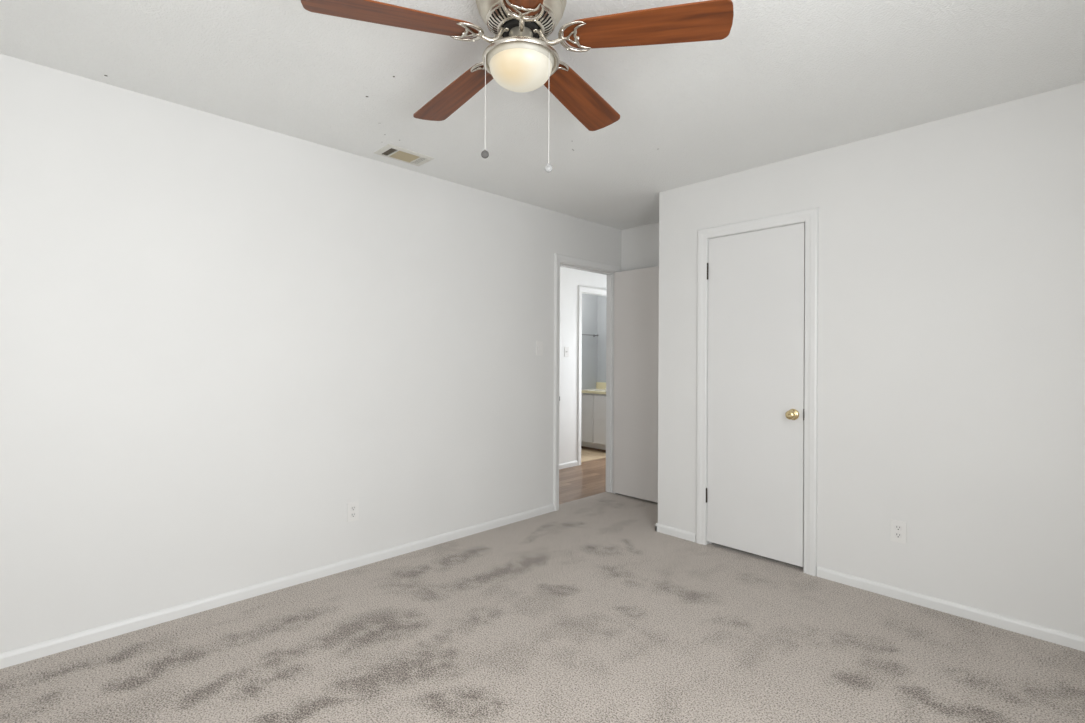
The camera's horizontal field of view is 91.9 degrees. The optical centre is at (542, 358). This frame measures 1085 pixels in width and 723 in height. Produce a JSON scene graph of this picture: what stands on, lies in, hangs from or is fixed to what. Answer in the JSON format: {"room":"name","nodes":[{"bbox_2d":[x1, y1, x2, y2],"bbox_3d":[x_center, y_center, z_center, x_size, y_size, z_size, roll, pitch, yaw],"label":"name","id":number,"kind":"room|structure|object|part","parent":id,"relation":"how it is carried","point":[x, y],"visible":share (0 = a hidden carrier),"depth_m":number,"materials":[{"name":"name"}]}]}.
{"room":"empty bedroom","nodes":[
{"label":"empty bedroom","id":0,"kind":"room"},
{"bbox_2d":[0,54,621,653],"bbox_3d":[-0.488,0.029,3.776,7.270,2.460,0.100,0,0,-44],"label":"wall","id":1,"kind":"structure","parent":0,"point":[220,337],"depth_m":2.65,"materials":[{"name":"paint"}]},
{"bbox_2d":[0,504,553,668],"bbox_3d":[-1.448,1.206,2.768,4.297,0.057,0.012,0,0,-44],"label":"baseboard","id":2,"kind":"structure","parent":1,"relation":"attached to","point":[21,655],"depth_m":2.64,"materials":[{"name":"paint"}]},
{"bbox_2d":[347,501,358,521],"bbox_3d":[-1.117,0.903,3.092,0.070,0.114,0.007,0,0,-44],"label":"wall outlet","id":3,"kind":"object","parent":1,"relation":"attached to","point":[352,507],"visible":1,"depth_m":3.09,"materials":[{"name":"white plastic"}]},
{"bbox_2d":[553,253,619,510],"bbox_3d":[0.406,0.194,4.566,0.859,2.098,0.017,0,0,-44],"label":"door frame","id":4,"kind":"structure","parent":1,"relation":"attached to","point":[558,258],"depth_m":4.28,"materials":[{"name":"paint"}]},
{"bbox_2d":[560,262,614,492],"bbox_3d":[0.368,0.225,4.611,0.757,2.036,0.100,0,0,-44],"label":"lining","id":5,"kind":"object","parent":1,"relation":"attached to","point":[610,275],"visible":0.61,"depth_m":4.86,"materials":[{"name":"paint"}]},
{"bbox_2d":[613,266,658,502],"bbox_3d":[0.920,0.222,4.552,0.155,2.012,0.754,0,0,-44],"label":"door","id":6,"kind":"structure","parent":5,"relation":"attached to","point":[636,292],"depth_m":4.62,"materials":[{"name":"paint"}]},
{"bbox_2d":[606,314,606,424],"bbox_3d":[0.327,0.192,4.652,0.877,2.102,0.017,0,0,-44],"label":"door frame","id":7,"kind":"structure","parent":1,"relation":"attached to","point":[606,314],"depth_m":4.91,"materials":[{"name":"paint"}]},
{"bbox_2d":[0,492,1084,722],"bbox_3d":[0.141,1.242,1.776,5.189,0.001,3.840,0,0,-44],"label":"floor","id":8,"kind":"structure","parent":0,"point":[582,611],"depth_m":2.23,"materials":[{"name":"carpet"}]},
{"bbox_2d":[0,0,1084,229],"bbox_3d":[0.212,-1.247,3.063,7.270,0.101,5.800,0,0,-44],"label":"ceiling","id":9,"kind":"structure","parent":0,"point":[789,79],"depth_m":2.23,"materials":[{"name":"grey paint"}]},
{"bbox_2d":[374,144,434,165],"bbox_3d":[-0.818,-1.198,3.110,0.298,0.010,0.180,0,0,-44],"label":"ceiling vent","id":10,"kind":"object","parent":9,"relation":"in","point":[390,151],"visible":1,"depth_m":3.09,"materials":[{"name":"white metal"}]},
{"bbox_2d":[301,0,733,171],"bbox_3d":[-0.090,-0.899,1.781,1.288,0.601,1.260,0,0,-44],"label":"ceiling fan","id":11,"kind":"object","parent":9,"relation":"hanging from","point":[520,57],"visible":1,"depth_m":1.67,"materials":[{"name":"brown wood"}]},
{"bbox_3d":[-0.450,-1.038,1.596,0.521,0.049,0.149,0,0,-22],"label":"fan blade","id":12,"kind":"part","parent":11,"relation":"part of","materials":[{"name":"brown wood"}]},
{"bbox_3d":[-0.332,-1.038,2.059,0.149,0.049,0.521,0,0,-40],"label":"fan blade","id":13,"kind":"part","parent":11,"relation":"part of","materials":[{"name":"brown wood"}]},
{"bbox_3d":[-0.185,-0.830,1.696,0.002,0.315,0.002,0,0,-44],"label":"pull chain","id":14,"kind":"part","parent":11,"relation":"part of","materials":[{"name":"white metal"}]},
{"bbox_3d":[-0.072,-0.948,1.746,0.222,0.090,0.222,0,0,-44],"label":"glass globe","id":15,"kind":"part","parent":11,"relation":"part of","materials":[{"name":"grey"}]},
{"bbox_3d":[-0.045,-1.036,1.341,0.149,0.049,0.521,0,0,-4],"label":"fan blade","id":16,"kind":"part","parent":11,"relation":"part of","materials":[{"name":"brown wood"}]},
{"bbox_3d":[0.020,-0.804,1.686,0.002,0.360,0.002,0,0,-44],"label":"pull chain","id":17,"kind":"part","parent":11,"relation":"part of","materials":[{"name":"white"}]},
{"bbox_3d":[0.145,-1.035,2.090,0.149,0.049,0.521,0,0,32],"label":"fan blade","id":18,"kind":"part","parent":11,"relation":"part of","materials":[{"name":"brown wood"}]},
{"bbox_3d":[0.322,-1.035,1.646,0.521,0.049,0.149,0,0,14],"label":"fan blade","id":19,"kind":"part","parent":11,"relation":"part of","materials":[{"name":"brown wood"}]},
{"bbox_2d":[559,448,605,504],"bbox_3d":[-0.118,1.266,5.503,4.320,0.048,1.860,0,0,-44],"label":"floor","id":20,"kind":"structure","parent":0,"point":[587,479],"depth_m":5.44,"materials":[{"name":"brown wood"}]},
{"bbox_2d":[581,393,605,451],"bbox_3d":[0.857,0.859,7.142,0.436,0.772,0.666,0,0,-44],"label":"vanity cabinet","id":21,"kind":"object","parent":20,"relation":"on","point":[593,406],"visible":0.52,"depth_m":7.02,"materials":[{"name":"paint"}]},
{"bbox_3d":[0.579,0.809,7.127,0.018,0.640,0.284,0,0,-44],"label":"cabinet door","id":22,"kind":"part","parent":21,"relation":"part of","materials":[{"name":"paint"}]},
{"bbox_2d":[582,382,605,393],"bbox_3d":[0.854,0.405,7.137,0.450,0.129,0.664,0,0,-44],"label":"countertop","id":23,"kind":"structure","parent":21,"relation":"on","point":[600,386],"depth_m":7.28,"materials":[{"name":"beige laminate"}]},
{"bbox_3d":[0.809,0.810,6.890,0.018,0.640,0.356,0,0,-44],"label":"cabinet door","id":24,"kind":"part","parent":21,"relation":"part of","materials":[{"name":"paint"}]},
{"bbox_2d":[559,266,606,463],"bbox_3d":[-0.189,0.030,5.582,4.320,2.460,0.100,0,0,-44],"label":"wall","id":25,"kind":"structure","parent":0,"point":[570,278],"depth_m":6.00,"materials":[{"name":"paint"}]},
{"bbox_2d":[564,347,568,356],"bbox_3d":[0.278,-0.076,5.955,0.070,0.114,0.016,0,0,-44],"label":"light switch","id":26,"kind":"object","parent":25,"relation":"attached to","point":[566,349],"visible":1,"depth_m":5.95,"materials":[{"name":"white plastic"}]},
{"bbox_2d":[559,461,577,468],"bbox_3d":[-0.649,1.210,5.061,2.943,0.057,0.012,0,0,-44],"label":"baseboard","id":27,"kind":"structure","parent":25,"relation":"attached to","point":[573,463],"depth_m":5.97,"materials":[{"name":"paint"}]},
{"bbox_2d":[577,285,606,465],"bbox_3d":[0.717,0.198,6.383,0.850,2.093,0.017,0,0,-44],"label":"door frame","id":28,"kind":"structure","parent":25,"relation":"attached to","point":[580,288],"depth_m":6.10,"materials":[{"name":"paint"}]},
{"bbox_2d":[582,291,606,296],"bbox_3d":[0.675,0.229,6.425,0.724,2.030,0.100,0,0,-44],"label":"lining","id":29,"kind":"object","parent":25,"relation":"attached to","point":[582,291],"visible":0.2,"depth_m":6.33,"materials":[{"name":"paint"}]},
{"bbox_2d":[582,293,596,388],"bbox_3d":[0.098,0.032,6.936,2.020,2.460,0.100,0,0,-44],"label":"wall","id":30,"kind":"structure","parent":0,"point":[589,301],"depth_m":7.42,"materials":[{"name":"paint"}]},
{"bbox_2d":[597,295,606,382],"bbox_3d":[1.054,0.036,7.330,0.100,2.460,0.670,0,0,-44],"label":"wall","id":31,"kind":"structure","parent":0,"point":[601,300],"depth_m":7.48,"materials":[{"name":"paint"}]},
{"bbox_2d":[596,382,605,388],"bbox_3d":[1.008,0.387,7.287,0.020,0.092,0.664,0,0,-44],"label":"backsplash","id":32,"kind":"structure","parent":31,"relation":"attached to","point":[599,385],"depth_m":7.46,"materials":[{"name":"beige laminate"}]},
{"bbox_2d":[621,222,658,271],"bbox_3d":[2.109,0.041,3.552,0.100,2.460,3.845,0,0,-44],"label":"wall","id":33,"kind":"structure","parent":0,"point":[639,245],"depth_m":4.74,"materials":[{"name":"paint"}]},
{"bbox_2d":[658,82,1084,636],"bbox_3d":[1.909,0.040,2.750,0.100,2.460,2.974,0,0,-44],"label":"wall","id":34,"kind":"structure","parent":0,"point":[951,255],"depth_m":2.61,"materials":[{"name":"paint"}]},
{"bbox_2d":[706,222,804,544],"bbox_3d":[1.352,0.223,3.321,0.100,2.050,0.626,0,0,-44],"label":"lining","id":35,"kind":"object","parent":34,"relation":"attached to","point":[707,542],"visible":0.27,"depth_m":3.51,"materials":[{"name":"paint"}]},
{"bbox_2d":[706,223,804,566],"bbox_3d":[1.307,0.213,3.280,0.100,2.019,0.625,0,0,-44],"label":"door","id":36,"kind":"structure","parent":35,"relation":"attached to","point":[756,279],"depth_m":3.27,"materials":[{"name":"paint"}]},
{"bbox_2d":[696,207,818,575],"bbox_3d":[1.310,0.188,3.281,0.017,2.119,0.762,0,0,-44],"label":"door frame","id":37,"kind":"structure","parent":34,"relation":"attached to","point":[810,217],"depth_m":3.05,"materials":[{"name":"paint"}]},
{"bbox_2d":[890,519,906,543],"bbox_3d":[1.851,0.900,2.729,0.007,0.114,0.070,0,0,-44],"label":"wall outlet","id":38,"kind":"object","parent":34,"relation":"attached to","point":[898,528],"visible":1,"depth_m":2.73,"materials":[{"name":"white plastic"}]},
{"bbox_2d":[894,532,901,537],"bbox_3d":[1.849,0.919,2.727,0.003,0.028,0.034,0,0,-44],"label":"receptacle","id":39,"kind":"object","parent":38,"relation":"attached to","point":[896,534],"depth_m":2.73,"materials":[{"name":"white plastic"}]},
{"bbox_2d":[894,525,901,530],"bbox_3d":[1.850,0.880,2.727,0.003,0.028,0.034,0,0,-44],"label":"receptacle","id":40,"kind":"object","parent":38,"relation":"attached to","point":[896,527],"depth_m":2.73,"materials":[{"name":"white plastic"}]},
{"bbox_2d":[817,566,1084,651],"bbox_3d":[2.203,1.223,2.362,0.012,0.057,1.802,0,0,-44],"label":"baseboard","id":41,"kind":"structure","parent":34,"relation":"attached to","point":[1062,638],"depth_m":2.54,"materials":[{"name":"paint"}]},
{"bbox_3d":[1.155,0.037,4.028,0.602,2.460,0.090,0,0,-44],"label":"wall","id":42,"kind":"structure","parent":0,"visible":0},
{"bbox_2d":[655,523,695,541],"bbox_3d":[1.180,1.218,3.916,0.714,0.057,0.318,0,0,-44],"label":"baseboard","id":43,"kind":"structure","parent":42,"relation":"attached to","point":[664,529],"depth_m":3.66,"materials":[{"name":"paint"}]}
]}

